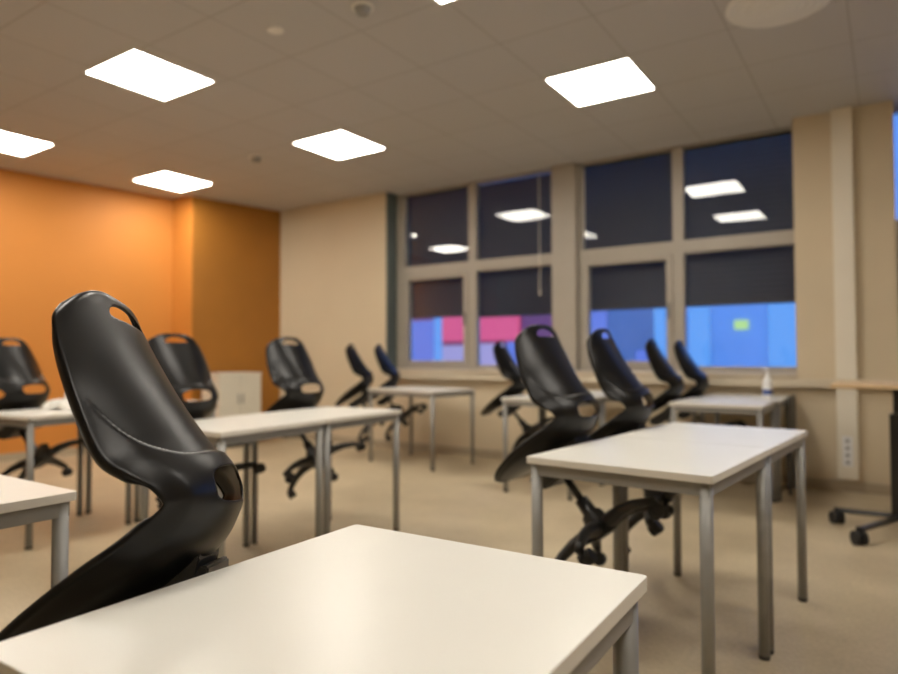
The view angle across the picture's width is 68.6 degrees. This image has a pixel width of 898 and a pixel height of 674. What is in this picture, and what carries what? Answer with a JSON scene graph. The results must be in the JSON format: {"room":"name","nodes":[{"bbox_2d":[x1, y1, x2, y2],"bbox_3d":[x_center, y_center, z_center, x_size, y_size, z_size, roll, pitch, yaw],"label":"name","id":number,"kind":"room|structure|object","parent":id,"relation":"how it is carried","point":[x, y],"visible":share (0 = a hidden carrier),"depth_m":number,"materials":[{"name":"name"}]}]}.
{"room":"classroom","nodes":[
{"label":"classroom","id":0,"kind":"room"},
{"bbox_2d":[0,168,192,453],"bbox_3d":[-5.389,-0.241,6.064,2.310,2.977,7.870,-1,-2,34],"label":"wall","id":1,"kind":"structure","parent":0,"point":[61,239],"depth_m":7.21,"materials":[{"name":"orange paint"}]},
{"bbox_2d":[0,447,85,461],"bbox_3d":[-5.130,1.202,5.886,0.330,0.080,8.001,-2,-2,44],"label":"baseboard","id":2,"kind":"structure","parent":1,"relation":"attached to","point":[8,457],"depth_m":6.76,"materials":[{"name":"paint"}]},
{"bbox_2d":[191,196,280,412],"bbox_3d":[-2.645,-0.188,8.264,0.020,2.976,1.180,-2,-2,45],"label":"wall","id":3,"kind":"structure","parent":1,"relation":"attached to","point":[236,247],"depth_m":8.25,"materials":[{"name":"orange paint"}]},
{"bbox_2d":[0,0,897,210],"bbox_3d":[-1.151,-1.869,3.377,12.400,0.100,8.450,-1,-2,34],"label":"ceiling","id":4,"kind":"structure","parent":0,"point":[456,92],"depth_m":4.66,"materials":[{"name":"tile"}]},
{"bbox_2d":[0,130,54,155],"bbox_3d":[-3.967,-1.737,5.855,0.600,0.009,0.600,-1,-2,34],"label":"recessed light","id":5,"kind":"object","parent":4,"relation":"in","point":[11,143],"visible":1,"depth_m":5.93,"materials":[{"name":"white plastic"}]},
{"bbox_2d":[83,48,215,100],"bbox_3d":[-2.042,-1.781,4.507,0.600,0.009,0.600,-1,-2,34],"label":"recessed light","id":6,"kind":"object","parent":4,"relation":"in","point":[134,69],"visible":1,"depth_m":4.48,"materials":[{"name":"white plastic"}]},
{"bbox_2d":[132,171,213,191],"bbox_3d":[-3.027,-1.702,7.223,0.600,0.009,0.600,-1,-2,34],"label":"recessed light","id":7,"kind":"object","parent":4,"relation":"in","point":[164,179],"visible":1,"depth_m":7.20,"materials":[{"name":"white plastic"}]},
{"bbox_2d":[249,155,262,162],"bbox_3d":[-1.858,-1.711,6.344,0.124,0.045,0.124,-1,-2,34],"label":"smoke detector","id":8,"kind":"object","parent":4,"relation":"attached to","point":[255,158],"visible":1,"depth_m":6.31,"materials":[{"name":"grey paint"}]},
{"bbox_2d":[266,26,283,34],"bbox_3d":[-1.022,-1.803,3.873,0.100,0.006,0.100,-1,-2,34],"label":"sprinkler cover","id":9,"kind":"object","parent":4,"relation":"attached to","point":[275,30],"visible":1,"depth_m":3.87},
{"bbox_2d":[292,130,385,159],"bbox_3d":[-0.996,-1.743,5.997,0.600,0.009,0.600,-1,-2,34],"label":"recessed light","id":10,"kind":"object","parent":4,"relation":"in","point":[340,144],"visible":1,"depth_m":5.98,"materials":[{"name":"white plastic"}]},
{"bbox_2d":[351,0,373,16],"bbox_3d":[-0.474,-1.792,3.614,0.124,0.045,0.124,-1,-2,34],"label":"smoke detector","id":11,"kind":"object","parent":4,"relation":"attached to","point":[362,8],"visible":1,"depth_m":3.58,"materials":[{"name":"grey paint"}]},
{"bbox_2d":[435,0,453,4],"bbox_3d":[0.038,-1.825,3.175,0.600,0.009,0.600,-1,-2,34],"label":"recessed light","id":12,"kind":"object","parent":4,"relation":"in","point":[441,2],"visible":1,"depth_m":3.56,"materials":[{"name":"white plastic"}]},
{"bbox_2d":[544,57,655,106],"bbox_3d":[1.073,-1.787,4.648,0.600,0.009,0.600,-1,-2,34],"label":"recessed light","id":13,"kind":"object","parent":4,"relation":"in","point":[621,77],"visible":1,"depth_m":4.62,"materials":[{"name":"white plastic"}]},
{"bbox_2d":[725,0,830,27],"bbox_3d":[1.800,-1.804,3.596,0.540,0.038,0.540,-1,-2,34],"label":"ceiling vent","id":14,"kind":"object","parent":4,"relation":"in","point":[743,13],"visible":1,"depth_m":3.63,"materials":[{"name":"beige metal"}]},
{"bbox_2d":[0,437,897,673],"bbox_3d":[-1.141,1.207,3.291,12.400,0.100,8.450,-1,-2,34],"label":"floor","id":15,"kind":"structure","parent":0,"point":[848,621],"depth_m":3.76,"materials":[{"name":"beige carpet"}]},
{"bbox_2d":[0,475,76,587],"bbox_3d":[-1.345,0.742,1.490,0.590,0.730,0.680,-1,-2,34],"label":"table","id":16,"kind":"object","parent":15,"relation":"on","point":[22,502],"visible":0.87,"depth_m":1.59,"materials":[{"name":"white laminate"}]},
{"bbox_2d":[0,408,131,549],"bbox_3d":[-2.399,0.816,4.033,0.560,0.730,0.660,-1,-2,29],"label":"table","id":17,"kind":"object","parent":15,"relation":"on","point":[29,418],"visible":0.59,"depth_m":3.77,"materials":[{"name":"white laminate"}]},
{"bbox_2d":[0,338,85,479],"bbox_3d":[-2.700,0.525,4.255,0.647,1.044,0.558,-1,-2,16],"label":"swivel chair","id":18,"kind":"object","parent":17,"relation":"attached to","point":[19,367],"visible":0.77,"depth_m":4.22,"materials":[{"name":"black plastic"}]},
{"bbox_2d":[37,394,70,409],"bbox_3d":[-2.418,0.389,4.161,0.281,0.128,0.221,0,-2,5],"label":"crumpled paper","id":19,"kind":"object","parent":17,"relation":"on","point":[63,403],"visible":0.58,"depth_m":4.09,"materials":[{"name":"white paper"}]},
{"bbox_2d":[85,400,217,522],"bbox_3d":[-2.079,0.832,4.618,0.560,0.730,0.660,-1,-2,29],"label":"table","id":20,"kind":"object","parent":15,"relation":"on","point":[88,492],"visible":0.16,"depth_m":4.45,"materials":[{"name":"grey metal"}]},
{"bbox_2d":[202,372,261,447],"bbox_3d":[-2.587,0.858,7.848,0.402,0.862,0.580,-2,-2,41],"label":"base cabinet","id":21,"kind":"object","parent":15,"relation":"on","point":[239,393],"visible":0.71,"depth_m":7.71,"materials":[{"name":"laminate"}]},
{"bbox_2d":[140,414,325,558],"bbox_3d":[-1.064,0.791,3.280,0.590,0.730,0.680,-1,-2,31],"label":"table","id":22,"kind":"object","parent":15,"relation":"on","point":[221,432],"visible":0.59,"depth_m":3.28,"materials":[{"name":"white laminate"}]},
{"bbox_2d":[147,333,265,508],"bbox_3d":[-1.349,0.492,3.460,0.664,1.032,0.529,-1,-2,32],"label":"swivel chair","id":23,"kind":"object","parent":22,"relation":"attached to","point":[184,365],"visible":0.44,"depth_m":3.51,"materials":[{"name":"black plastic"}]},
{"bbox_2d":[0,524,646,673],"bbox_3d":[-0.117,0.720,0.855,0.571,0.730,0.652,-1,-2,33],"label":"table","id":24,"kind":"object","parent":15,"relation":"on","point":[354,599],"visible":1,"depth_m":0.84,"materials":[{"name":"white laminate"}]},
{"bbox_2d":[0,290,243,641],"bbox_3d":[-0.406,0.440,1.068,0.667,1.040,0.558,0,-2,9],"label":"swivel chair","id":25,"kind":"object","parent":24,"relation":"attached to","point":[129,417],"visible":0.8,"depth_m":1.00,"materials":[{"name":"black plastic"}]},
{"bbox_2d":[249,406,401,543],"bbox_3d":[-0.712,0.806,3.867,0.590,0.730,0.680,-1,-2,31],"label":"table","id":26,"kind":"object","parent":15,"relation":"on","point":[336,417],"visible":0.77,"depth_m":3.72,"materials":[{"name":"white laminate"}]},
{"bbox_2d":[264,337,365,498],"bbox_3d":[-0.908,0.515,4.217,0.655,1.038,0.542,-1,-2,32],"label":"swivel chair","id":27,"kind":"object","parent":26,"relation":"attached to","point":[290,367],"visible":0.7,"depth_m":4.19,"materials":[{"name":"black plastic"}]},
{"bbox_2d":[367,386,475,470],"bbox_3d":[-0.280,0.880,6.566,0.920,0.730,0.620,-2,-2,42],"label":"table","id":28,"kind":"object","parent":15,"relation":"on","point":[409,391],"visible":1,"depth_m":6.46,"materials":[{"name":"white laminate"}]},
{"bbox_2d":[335,344,402,442],"bbox_3d":[-0.820,0.577,6.729,0.688,1.022,0.550,0,-2,-8],"label":"swivel chair","id":29,"kind":"object","parent":28,"relation":"attached to","point":[357,365],"visible":0.94,"depth_m":6.66,"materials":[{"name":"black plastic"}]},
{"bbox_2d":[364,344,426,440],"bbox_3d":[-0.568,0.585,7.017,0.672,1.024,0.532,0,-2,-3],"label":"swivel chair","id":30,"kind":"object","parent":28,"relation":"attached to","point":[384,363],"visible":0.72,"depth_m":6.95,"materials":[{"name":"black plastic"}]},
{"bbox_2d":[501,395,603,499],"bbox_3d":[0.837,0.840,5.244,0.590,0.730,0.680,-1,-2,34],"label":"table","id":31,"kind":"object","parent":15,"relation":"on","point":[522,400],"visible":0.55,"depth_m":5.12,"materials":[{"name":"white laminate"}]},
{"bbox_2d":[481,341,554,450],"bbox_3d":[0.630,0.552,5.646,0.663,1.043,0.566,-1,-2,36],"label":"swivel chair","id":32,"kind":"object","parent":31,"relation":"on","point":[506,364],"visible":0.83,"depth_m":5.53,"materials":[{"name":"black plastic"}]},
{"bbox_2d":[543,390,613,484],"bbox_3d":[1.218,0.854,5.813,0.590,0.730,0.680,-1,-2,34],"label":"table","id":33,"kind":"object","parent":15,"relation":"on","point":[593,392],"visible":0.16,"depth_m":5.50,"materials":[{"name":"white laminate"}]},
{"bbox_2d":[527,436,770,673],"bbox_3d":[0.693,0.755,2.223,0.591,0.730,0.680,-1,-2,38],"label":"table","id":34,"kind":"object","parent":15,"relation":"on","point":[703,470],"visible":0.93,"depth_m":2.10,"materials":[{"name":"white laminate"}]},
{"bbox_2d":[494,324,673,565],"bbox_3d":[0.502,0.456,2.533,0.672,1.024,0.532,-1,-2,30],"label":"swivel chair","id":35,"kind":"object","parent":34,"relation":"attached to","point":[549,378],"visible":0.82,"depth_m":2.51,"materials":[{"name":"black plastic"}]},
{"bbox_2d":[616,422,807,654],"bbox_3d":[1.117,0.769,2.763,0.591,0.730,0.680,-1,-2,38],"label":"table","id":36,"kind":"object","parent":15,"relation":"on","point":[781,442],"visible":0.66,"depth_m":2.79,"materials":[{"name":"white laminate"}]},
{"bbox_2d":[586,328,678,552],"bbox_3d":[0.882,0.472,2.985,0.664,1.032,0.529,-1,-2,32],"label":"swivel chair","id":37,"kind":"object","parent":36,"relation":"attached to","point":[614,376],"visible":0.7,"depth_m":2.94,"materials":[{"name":"black plastic"}]},
{"bbox_2d":[669,397,777,506],"bbox_3d":[1.947,0.819,4.646,0.600,0.730,0.640,-1,-2,34],"label":"table","id":38,"kind":"object","parent":15,"relation":"on","point":[757,407],"visible":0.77,"depth_m":4.52,"materials":[{"name":"white laminate"}]},
{"bbox_2d":[645,338,683,424],"bbox_3d":[1.709,0.526,4.907,0.655,1.038,0.542,-1,-2,28],"label":"swivel chair","id":39,"kind":"object","parent":38,"relation":"attached to","point":[660,366],"visible":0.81,"depth_m":4.86,"materials":[{"name":"black plastic"}]},
{"bbox_2d":[697,394,788,500],"bbox_3d":[2.320,0.832,5.148,0.580,0.730,0.600,-1,-2,34],"label":"table","id":40,"kind":"object","parent":15,"relation":"on","point":[781,400],"visible":0.34,"depth_m":5.06,"materials":[{"name":"white laminate"}]},
{"bbox_2d":[664,340,746,426],"bbox_3d":[2.092,0.538,5.408,0.655,1.038,0.542,-1,-2,28],"label":"swivel chair","id":41,"kind":"object","parent":40,"relation":"attached to","point":[689,368],"visible":0.63,"depth_m":5.34,"materials":[{"name":"black plastic"}]},
{"bbox_2d":[762,368,772,397],"bbox_3d":[2.416,0.348,4.994,0.070,0.228,0.070,-1,-2,34],"label":"spray bottle","id":42,"kind":"object","parent":40,"relation":"on","point":[767,381],"visible":1,"depth_m":4.97,"materials":[{"name":"white plastic"}]},
{"bbox_2d":[787,394,795,494],"bbox_3d":[2.663,0.825,5.105,0.024,0.740,0.380,-1,-2,34],"label":"board","id":43,"kind":"object","parent":15,"relation":"on","point":[791,400],"visible":0.74,"depth_m":5.01,"materials":[{"name":"plastic"}]},
{"bbox_2d":[828,380,897,544],"bbox_3d":[2.775,0.713,3.757,1.092,0.887,0.800,-1,-2,34],"label":"desk","id":44,"kind":"object","parent":15,"relation":"on","point":[859,536],"visible":1,"depth_m":3.93,"materials":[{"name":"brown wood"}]},
{"bbox_2d":[280,101,897,484],"bbox_3d":[1.015,-0.243,6.742,12.200,2.977,0.380,-1,-2,34],"label":"wall","id":45,"kind":"structure","parent":0,"point":[333,254],"depth_m":5.34,"materials":[{"name":"beige paint"}]},
{"bbox_2d":[386,192,396,368],"bbox_3d":[-0.678,-0.661,7.768,0.017,2.070,0.176,-1,-2,34],"label":"trim","id":46,"kind":"structure","parent":45,"relation":"attached to","point":[391,199],"depth_m":7.76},
{"bbox_2d":[397,169,551,369],"bbox_3d":[0.232,-0.676,7.303,2.040,2.070,0.133,-1,-2,34],"label":"window","id":47,"kind":"structure","parent":45,"relation":"in","point":[470,270],"depth_m":7.31,"materials":[{"name":"grey paint"}]},
{"bbox_2d":[408,187,467,318],"bbox_3d":[-0.114,-0.967,7.667,1.000,1.484,0.040,-1,-2,34],"label":"window blind","id":48,"kind":"object","parent":47,"relation":"attached to","point":[432,243],"visible":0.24,"depth_m":7.68,"materials":[{"name":"black fabric"}]},
{"bbox_2d":[479,174,551,317],"bbox_3d":[0.746,-0.966,7.091,0.990,1.484,0.040,-1,-2,34],"label":"window blind","id":49,"kind":"object","parent":47,"relation":"attached to","point":[510,292],"visible":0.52,"depth_m":7.11,"materials":[{"name":"black fabric"}]},
{"bbox_2d":[539,188,540,294],"bbox_3d":[0.932,-1.058,6.788,0.022,1.250,0.022,-1,-2,34],"label":"blind cord","id":50,"kind":"object","parent":47,"relation":"hanging from","point":[539,188],"visible":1,"depth_m":6.78,"materials":[{"name":"white plastic"}]},
{"bbox_2d":[551,163,579,370],"bbox_3d":[1.188,-0.699,6.655,0.260,2.070,0.150,-1,-2,34],"label":"column","id":51,"kind":"structure","parent":45,"relation":"attached to","point":[564,178],"depth_m":6.58,"materials":[{"name":"beige paint"}]},
{"bbox_2d":[288,433,890,495],"bbox_3d":[1.869,1.179,5.894,9.890,0.080,0.015,-1,-2,34],"label":"baseboard","id":52,"kind":"structure","parent":45,"relation":"attached to","point":[828,484],"depth_m":6.78,"materials":[{"name":"paint"}]},
{"bbox_2d":[396,369,796,376],"bbox_3d":[1.082,0.349,6.558,4.251,0.026,0.214,-1,-2,34],"label":"trim","id":53,"kind":"structure","parent":45,"relation":"attached to","point":[399,370],"depth_m":5.99,"materials":[{"name":"beige wood"}]},
{"bbox_2d":[385,373,897,387],"bbox_3d":[1.456,0.395,6.156,5.240,0.065,0.074,-1,-2,34],"label":"trim","id":54,"kind":"structure","parent":45,"relation":"attached to","point":[777,382],"depth_m":5.69,"materials":[{"name":"beige wood"}]},
{"bbox_2d":[578,127,796,372],"bbox_3d":[2.137,-0.718,6.029,2.005,2.070,0.133,-1,-2,34],"label":"window","id":55,"kind":"structure","parent":45,"relation":"in","point":[674,252],"depth_m":6.05,"materials":[{"name":"grey paint"}]},
{"bbox_2d":[583,169,585,236],"bbox_3d":[1.339,-1.327,6.523,0.022,0.670,0.022,-1,-2,34],"label":"blind cord","id":56,"kind":"object","parent":55,"relation":"hanging from","point":[583,169],"visible":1,"depth_m":6.52,"materials":[{"name":"white plastic"}]},
{"bbox_2d":[585,152,672,310],"bbox_3d":[1.756,-1.008,6.416,0.940,1.484,0.040,-1,-2,34],"label":"window blind","id":57,"kind":"object","parent":55,"relation":"attached to","point":[626,217],"visible":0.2,"depth_m":6.42,"materials":[{"name":"black fabric"}]},
{"bbox_2d":[685,131,794,306],"bbox_3d":[2.603,-1.027,5.849,1.020,1.484,0.040,-1,-2,34],"label":"window blind","id":58,"kind":"object","parent":55,"relation":"attached to","point":[766,275],"visible":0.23,"depth_m":5.86,"materials":[{"name":"black fabric"}]},
{"bbox_2d":[830,106,858,479],"bbox_3d":[3.066,-0.345,5.101,0.140,2.875,0.068,-1,-2,34],"label":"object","id":59,"kind":"structure","parent":45,"relation":"attached to","point":[841,118],"depth_m":5.08,"materials":[{"name":"white plastic"}]},
{"bbox_2d":[893,108,897,299],"bbox_3d":[4.533,-0.771,4.426,2.640,2.070,0.133,-1,-2,34],"label":"window","id":60,"kind":"structure","parent":45,"relation":"in","point":[896,109],"depth_m":5.10,"materials":[{"name":"blue glass"}]},
{"label":"outside","id":61,"kind":"structure","parent":0,"visible":0},
{"bbox_3d":[14.383,4.964,30.327,50.000,0.200,53.400,-1,-2,34],"label":"yard","id":62,"kind":"structure","parent":61,"visible":0},
{"bbox_2d":[408,178,551,369],"bbox_3d":[0.821,-0.386,25.251,9.700,10.300,5.350,-1,-2,34],"label":"building","id":63,"kind":"structure","parent":62,"relation":"on","point":[433,339],"depth_m":22.57,"materials":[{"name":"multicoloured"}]},
{"bbox_2d":[579,156,671,370],"bbox_3d":[6.520,-0.744,22.046,3.250,10.800,5.350,-1,-2,34],"label":"office building","id":64,"kind":"structure","parent":62,"relation":"on","point":[630,330],"depth_m":19.76,"materials":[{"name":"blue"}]},
{"bbox_2d":[685,115,897,372],"bbox_3d":[13.273,-0.743,17.524,12.800,10.500,5.350,-1,-2,34],"label":"warehouse building","id":65,"kind":"structure","parent":62,"relation":"on","point":[755,335],"depth_m":18.02,"materials":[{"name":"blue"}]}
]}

